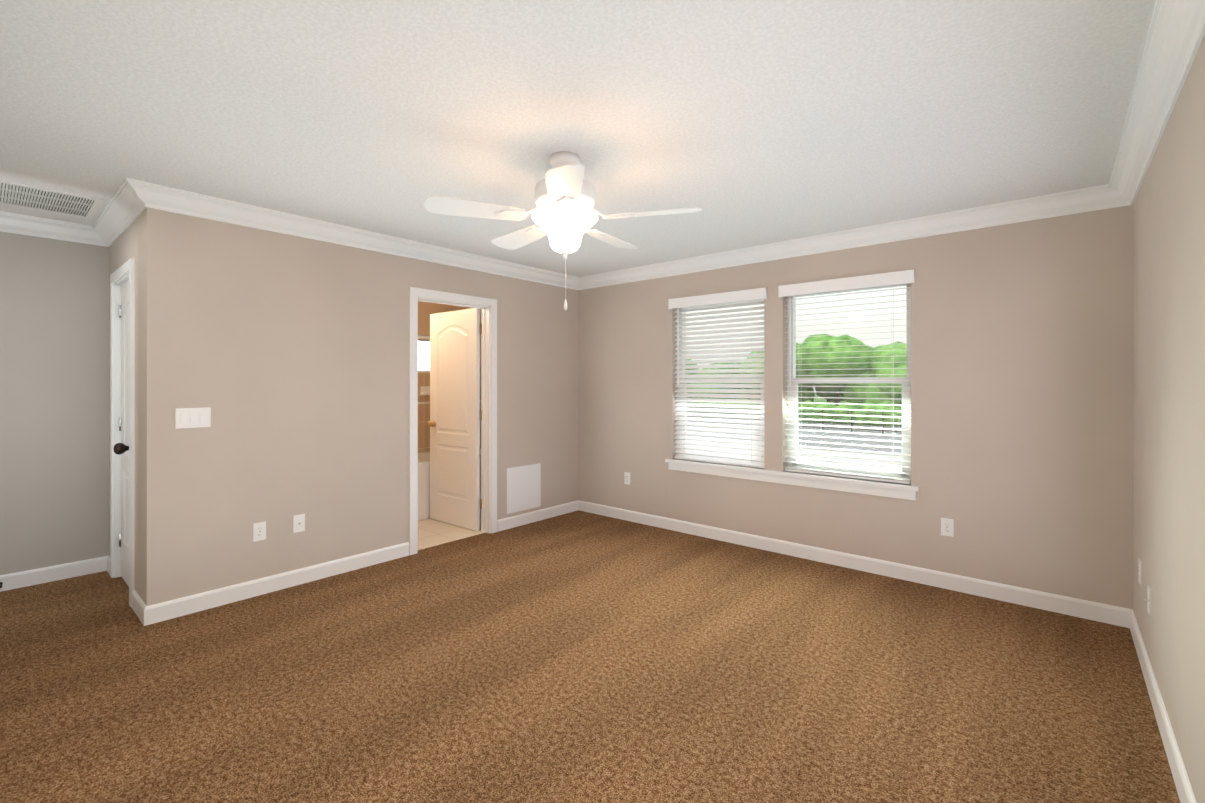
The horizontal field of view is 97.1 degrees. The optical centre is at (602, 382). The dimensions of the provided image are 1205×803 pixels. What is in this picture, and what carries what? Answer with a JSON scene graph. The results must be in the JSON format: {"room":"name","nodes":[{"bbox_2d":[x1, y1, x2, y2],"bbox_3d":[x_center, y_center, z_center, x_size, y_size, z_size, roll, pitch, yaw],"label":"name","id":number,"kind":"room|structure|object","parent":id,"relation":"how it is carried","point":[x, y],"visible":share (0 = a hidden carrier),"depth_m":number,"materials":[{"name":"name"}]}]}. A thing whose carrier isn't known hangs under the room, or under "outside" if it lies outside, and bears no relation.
{"room":"empty bedroom","nodes":[
{"label":"empty bedroom","id":0,"kind":"room"},
{"bbox_2d":[0,232,108,574],"bbox_3d":[-3.888,0.131,3.498,0.120,2.425,1.178,0,0,41],"label":"wall","id":1,"kind":"structure","parent":0,"point":[54,401],"depth_m":3.60,"materials":[{"name":"beige paint"}]},
{"bbox_2d":[0,211,87,243],"bbox_3d":[-3.808,-1.025,3.424,0.099,0.112,0.690,0,0,41],"label":"crown molding","id":2,"kind":"structure","parent":1,"relation":"attached to","point":[14,223],"depth_m":3.53,"materials":[{"name":"white wood"}]},
{"bbox_2d":[0,556,109,591],"bbox_3d":[-3.828,1.293,3.466,0.014,0.102,0.908,0,0,41],"label":"baseboard","id":3,"kind":"structure","parent":1,"relation":"attached to","point":[21,579],"depth_m":3.60,"materials":[{"name":"white wood"}]},
{"bbox_2d":[109,208,173,605],"bbox_3d":[-2.993,0.131,3.429,1.330,2.425,0.120,0,0,41],"label":"wall","id":4,"kind":"structure","parent":0,"point":[145,239],"depth_m":3.01,"materials":[{"name":"beige paint"}]},
{"bbox_2d":[88,187,143,246],"bbox_3d":[-3.068,-1.025,3.350,1.320,0.112,0.099,0,0,41],"label":"crown molding","id":5,"kind":"structure","parent":4,"relation":"attached to","point":[114,219],"depth_m":3.40,"materials":[{"name":"white wood"}]},
{"bbox_2d":[113,280,128,585],"bbox_3d":[-3.090,0.333,3.472,0.648,2.005,0.212,0,0,41],"label":"closet door","id":6,"kind":"structure","parent":4,"relation":"in","point":[122,448],"depth_m":3.57,"materials":[{"name":"white wood"}]},
{"bbox_2d":[110,258,134,606],"bbox_3d":[-3.066,0.301,3.491,0.792,2.086,0.152,0,0,41],"label":"door frame","id":7,"kind":"structure","parent":4,"relation":"attached to","point":[122,274],"depth_m":3.65,"materials":[{"name":"white wood"}]},
{"bbox_2d":[132,590,143,618],"bbox_3d":[-2.672,1.293,3.065,0.348,0.102,0.014,0,0,41],"label":"baseboard","id":8,"kind":"structure","parent":4,"relation":"attached to","point":[136,600],"depth_m":3.08,"materials":[{"name":"white wood"}]},
{"bbox_2d":[174,213,577,598],"bbox_3d":[-1.397,0.132,4.363,0.120,2.425,3.376,0,0,41],"label":"wall","id":9,"kind":"structure","parent":0,"point":[291,361],"depth_m":3.61,"materials":[{"name":"beige paint"}]},
{"bbox_2d":[175,407,210,428],"bbox_3d":[-2.387,0.208,3.105,0.013,0.116,0.166,0,0,41],"label":"light switch","id":10,"kind":"object","parent":9,"relation":"attached to","point":[192,417],"visible":1,"depth_m":3.10,"materials":[{"name":"white plastic"}]},
{"bbox_2d":[253,521,265,541],"bbox_3d":[-2.167,0.944,3.365,0.008,0.114,0.070,0,0,41],"label":"electrical outlet","id":11,"kind":"object","parent":9,"relation":"attached to","point":[259,531],"visible":1,"depth_m":3.36,"materials":[{"name":"white plastic"}]},
{"bbox_2d":[140,542,408,625],"bbox_3d":[-2.018,1.293,3.535,0.014,0.102,1.578,0,0,41],"label":"baseboard","id":12,"kind":"structure","parent":9,"relation":"attached to","point":[151,614],"depth_m":3.37,"materials":[{"name":"white wood"}]},
{"bbox_2d":[293,514,304,532],"bbox_3d":[-2.014,0.939,3.537,0.017,0.114,0.070,0,0,41],"label":"wall outlet","id":13,"kind":"object","parent":9,"relation":"attached to","point":[298,523],"visible":1,"depth_m":3.54,"materials":[{"name":"white plastic"}]},
{"bbox_2d":[120,178,579,289],"bbox_3d":[-1.423,-1.025,4.167,0.099,0.112,3.480,0,0,41],"label":"crown molding","id":14,"kind":"structure","parent":9,"relation":"attached to","point":[134,193],"depth_m":3.56,"materials":[{"name":"white wood"}]},
{"bbox_2d":[409,287,496,554],"bbox_3d":[-1.278,0.301,4.503,0.152,2.086,0.844,0,0,41],"label":"door frame","id":15,"kind":"structure","parent":9,"relation":"attached to","point":[487,307],"depth_m":4.73,"materials":[{"name":"white wood"}]},
{"bbox_2d":[427,308,481,530],"bbox_3d":[-1.387,0.334,4.991,0.780,2.005,0.181,0,0,41],"label":"bathroom door","id":16,"kind":"structure","parent":9,"relation":"in","point":[453,423],"depth_m":4.97,"materials":[{"name":"white wood"}]},
{"bbox_2d":[507,463,540,513],"bbox_3d":[-0.739,0.999,5.033,0.008,0.420,0.417,0,0,41],"label":"access panel","id":17,"kind":"object","parent":9,"relation":"attached to","point":[523,487],"visible":1,"depth_m":5.02,"materials":[{"name":"white"}]},
{"bbox_2d":[497,500,579,531],"bbox_3d":[-0.607,1.293,5.184,0.014,0.102,1.052,0,0,41],"label":"baseboard","id":18,"kind":"structure","parent":9,"relation":"attached to","point":[534,516],"depth_m":5.14,"materials":[{"name":"white wood"}]},
{"bbox_2d":[418,509,480,546],"bbox_3d":[-1.712,1.373,5.318,1.600,0.062,2.534,0,0,41],"label":"floor","id":19,"kind":"structure","parent":0,"point":[430,530],"depth_m":4.79,"materials":[{"name":"beige tile"}]},
{"bbox_2d":[418,447,480,520],"bbox_3d":[-1.891,1.060,5.581,0.738,0.560,1.800,0,0,41],"label":"bathtub","id":20,"kind":"object","parent":19,"relation":"on","point":[423,485],"visible":0.02,"depth_m":5.21,"materials":[{"name":"white plastic"}]},
{"bbox_2d":[418,301,480,373],"bbox_3d":[-1.712,0.132,5.318,1.600,2.425,2.534,0,0,41],"label":"wall","id":21,"kind":"structure","parent":0,"point":[426,310],"depth_m":6.07,"materials":[{"name":"beige paint"}]},
{"bbox_2d":[418,335,429,372],"bbox_3d":[-2.089,-0.320,6.027,0.085,0.430,0.920,0,0,41],"label":"window blind","id":22,"kind":"object","parent":21,"relation":"attached to","point":[423,353],"visible":0.21,"depth_m":6.08,"materials":[{"name":"white plastic"}]},
{"bbox_2d":[418,373,480,451],"bbox_3d":[-2.139,0.619,5.879,0.019,1.445,2.031,0,0,41],"label":"tile surround","id":23,"kind":"object","parent":21,"relation":"attached to","point":[423,420],"depth_m":6.02,"materials":[{"name":"brown tile"}]},
{"bbox_2d":[420,386,429,394],"bbox_3d":[-1.965,0.095,6.020,0.077,0.100,0.170,0,0,41],"label":"soap dish","id":24,"kind":"object","parent":23,"relation":"attached to","point":[424,390],"visible":0.61,"depth_m":6.00,"materials":[{"name":"beige ceramic"}]},
{"bbox_2d":[418,531,485,549],"bbox_3d":[-1.297,1.373,4.519,0.070,0.063,0.732,0,0,41],"label":"threshold","id":25,"kind":"object","parent":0,"point":[449,540],"visible":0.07,"depth_m":4.51,"materials":[{"name":"tile"}]},
{"bbox_2d":[0,0,1155,276],"bbox_3d":[-0.608,-1.131,3.025,5.720,0.100,4.724,0,0,41],"label":"ceiling","id":26,"kind":"structure","parent":0,"point":[748,122],"depth_m":2.10,"materials":[{"name":"paint"}]},
{"bbox_2d":[0,180,102,218],"bbox_3d":[-3.340,-1.077,3.116,0.550,0.009,0.550,0,0,41],"label":"ceiling vent","id":27,"kind":"object","parent":26,"relation":"in","point":[41,199],"visible":1,"depth_m":3.15,"materials":[{"name":"white metal"}]},
{"bbox_2d":[423,151,701,309],"bbox_3d":[-0.181,-0.714,2.599,1.229,0.735,1.226,0,0,41],"label":"ceiling fan","id":28,"kind":"object","parent":26,"relation":"hanging from","point":[564,218],"visible":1,"depth_m":2.46,"materials":[{"name":"white"}]},
{"bbox_2d":[0,510,1179,802],"bbox_3d":[-0.608,1.374,3.024,5.720,0.060,4.724,0,0,41],"label":"floor carpet","id":29,"kind":"object","parent":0,"point":[578,656],"visible":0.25,"depth_m":2.33,"materials":[{"name":"brown carpet"}]},
{"bbox_2d":[578,205,1132,608],"bbox_3d":[1.332,0.132,4.361,4.270,2.425,0.170,0,0,41],"label":"wall","id":30,"kind":"structure","parent":0,"point":[1022,404],"depth_m":3.41,"materials":[{"name":"beige paint"}]},
{"bbox_2d":[624,472,629,484],"bbox_3d":[0.241,0.934,5.177,0.070,0.114,0.008,0,0,41],"label":"electrical outlet","id":31,"kind":"object","parent":30,"relation":"attached to","point":[626,477],"visible":1,"depth_m":5.18,"materials":[{"name":"white plastic"}]},
{"bbox_2d":[665,287,918,500],"bbox_3d":[1.400,0.019,4.269,2.013,1.550,0.200,0,0,41],"label":"window","id":32,"kind":"structure","parent":30,"relation":"in","point":[683,306],"depth_m":4.53,"materials":[{"name":"white plastic"}]},
{"bbox_2d":[580,185,1108,289],"bbox_3d":[1.248,-1.025,4.256,4.040,0.112,0.099,0,0,41],"label":"crown molding","id":33,"kind":"structure","parent":30,"relation":"attached to","point":[1088,199],"depth_m":3.67,"materials":[{"name":"white wood"}]},
{"bbox_2d":[778,269,914,483],"bbox_3d":[1.794,-0.029,3.941,0.931,1.455,0.188,0,0,41],"label":"window blind","id":34,"kind":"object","parent":30,"relation":"in","point":[793,292],"depth_m":3.90,"materials":[{"name":"white plastic"}]},
{"bbox_2d":[580,501,1123,626],"bbox_3d":[1.310,1.293,4.258,4.130,0.102,0.014,0,0,41],"label":"baseboard","id":35,"kind":"structure","parent":30,"relation":"attached to","point":[934,578],"depth_m":3.66,"materials":[{"name":"white wood"}]},
{"bbox_2d":[941,518,953,536],"bbox_3d":[2.243,0.944,3.463,0.070,0.114,0.008,0,0,41],"label":"electrical outlet","id":36,"kind":"object","parent":30,"relation":"attached to","point":[947,526],"visible":1,"depth_m":3.46,"materials":[{"name":"white plastic"}]},
{"bbox_2d":[1133,35,1204,802],"bbox_3d":[1.558,0.130,1.249,0.120,2.425,4.604,0,0,41],"label":"wall","id":37,"kind":"structure","parent":0,"point":[1169,377],"depth_m":1.87,"materials":[{"name":"beige paint"}]},
{"bbox_2d":[1138,558,1140,584],"bbox_3d":[2.665,0.938,2.641,0.008,0.114,0.070,0,0,41],"label":"electrical outlet","id":38,"kind":"object","parent":37,"relation":"attached to","point":[1139,570],"visible":1,"depth_m":2.63,"materials":[{"name":"white plastic"}]},
{"bbox_2d":[1145,586,1150,615],"bbox_3d":[2.429,0.973,2.372,0.017,0.114,0.070,0,0,41],"label":"outlet","id":39,"kind":"object","parent":37,"relation":"attached to","point":[1148,600],"visible":1,"depth_m":2.37,"materials":[{"name":"white plastic"}]},
{"bbox_2d":[1104,0,1204,207],"bbox_3d":[1.458,-1.026,1.302,0.099,0.112,4.314,0,0,41],"label":"crown molding","id":40,"kind":"structure","parent":37,"relation":"attached to","point":[1176,32],"depth_m":1.84,"materials":[{"name":"white wood"}]},
{"bbox_2d":[1124,608,1196,802],"bbox_3d":[1.461,1.292,1.239,0.014,0.102,4.404,0,0,41],"label":"baseboard","id":41,"kind":"structure","parent":37,"relation":"attached to","point":[1185,793],"depth_m":2.01,"materials":[{"name":"white wood"}]},
{"label":"outside","id":42,"kind":"structure","parent":0,"visible":0},
{"bbox_2d":[688,392,901,469],"bbox_3d":[71.637,4.533,112.665,270.000,0.200,254.966,0,0,41],"label":"ground","id":43,"kind":"structure","parent":42,"point":[858,436],"depth_m":38.29,"materials":[{"name":"white"}]},
{"bbox_2d":[689,407,901,433],"bbox_3d":[23.941,3.434,45.445,75.050,1.950,0.100,0,0,41],"label":"fence","id":44,"kind":"object","parent":43,"relation":"on","point":[838,412],"depth_m":47.89,"materials":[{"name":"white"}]},
{"bbox_2d":[686,334,905,426],"bbox_3d":[29.828,-0.722,64.412,118.566,12.190,20.838,0,0,41],"label":"trees","id":45,"kind":"object","parent":43,"relation":"on","point":[814,352],"depth_m":59.06,"materials":[{"name":"green plant"}]}
]}

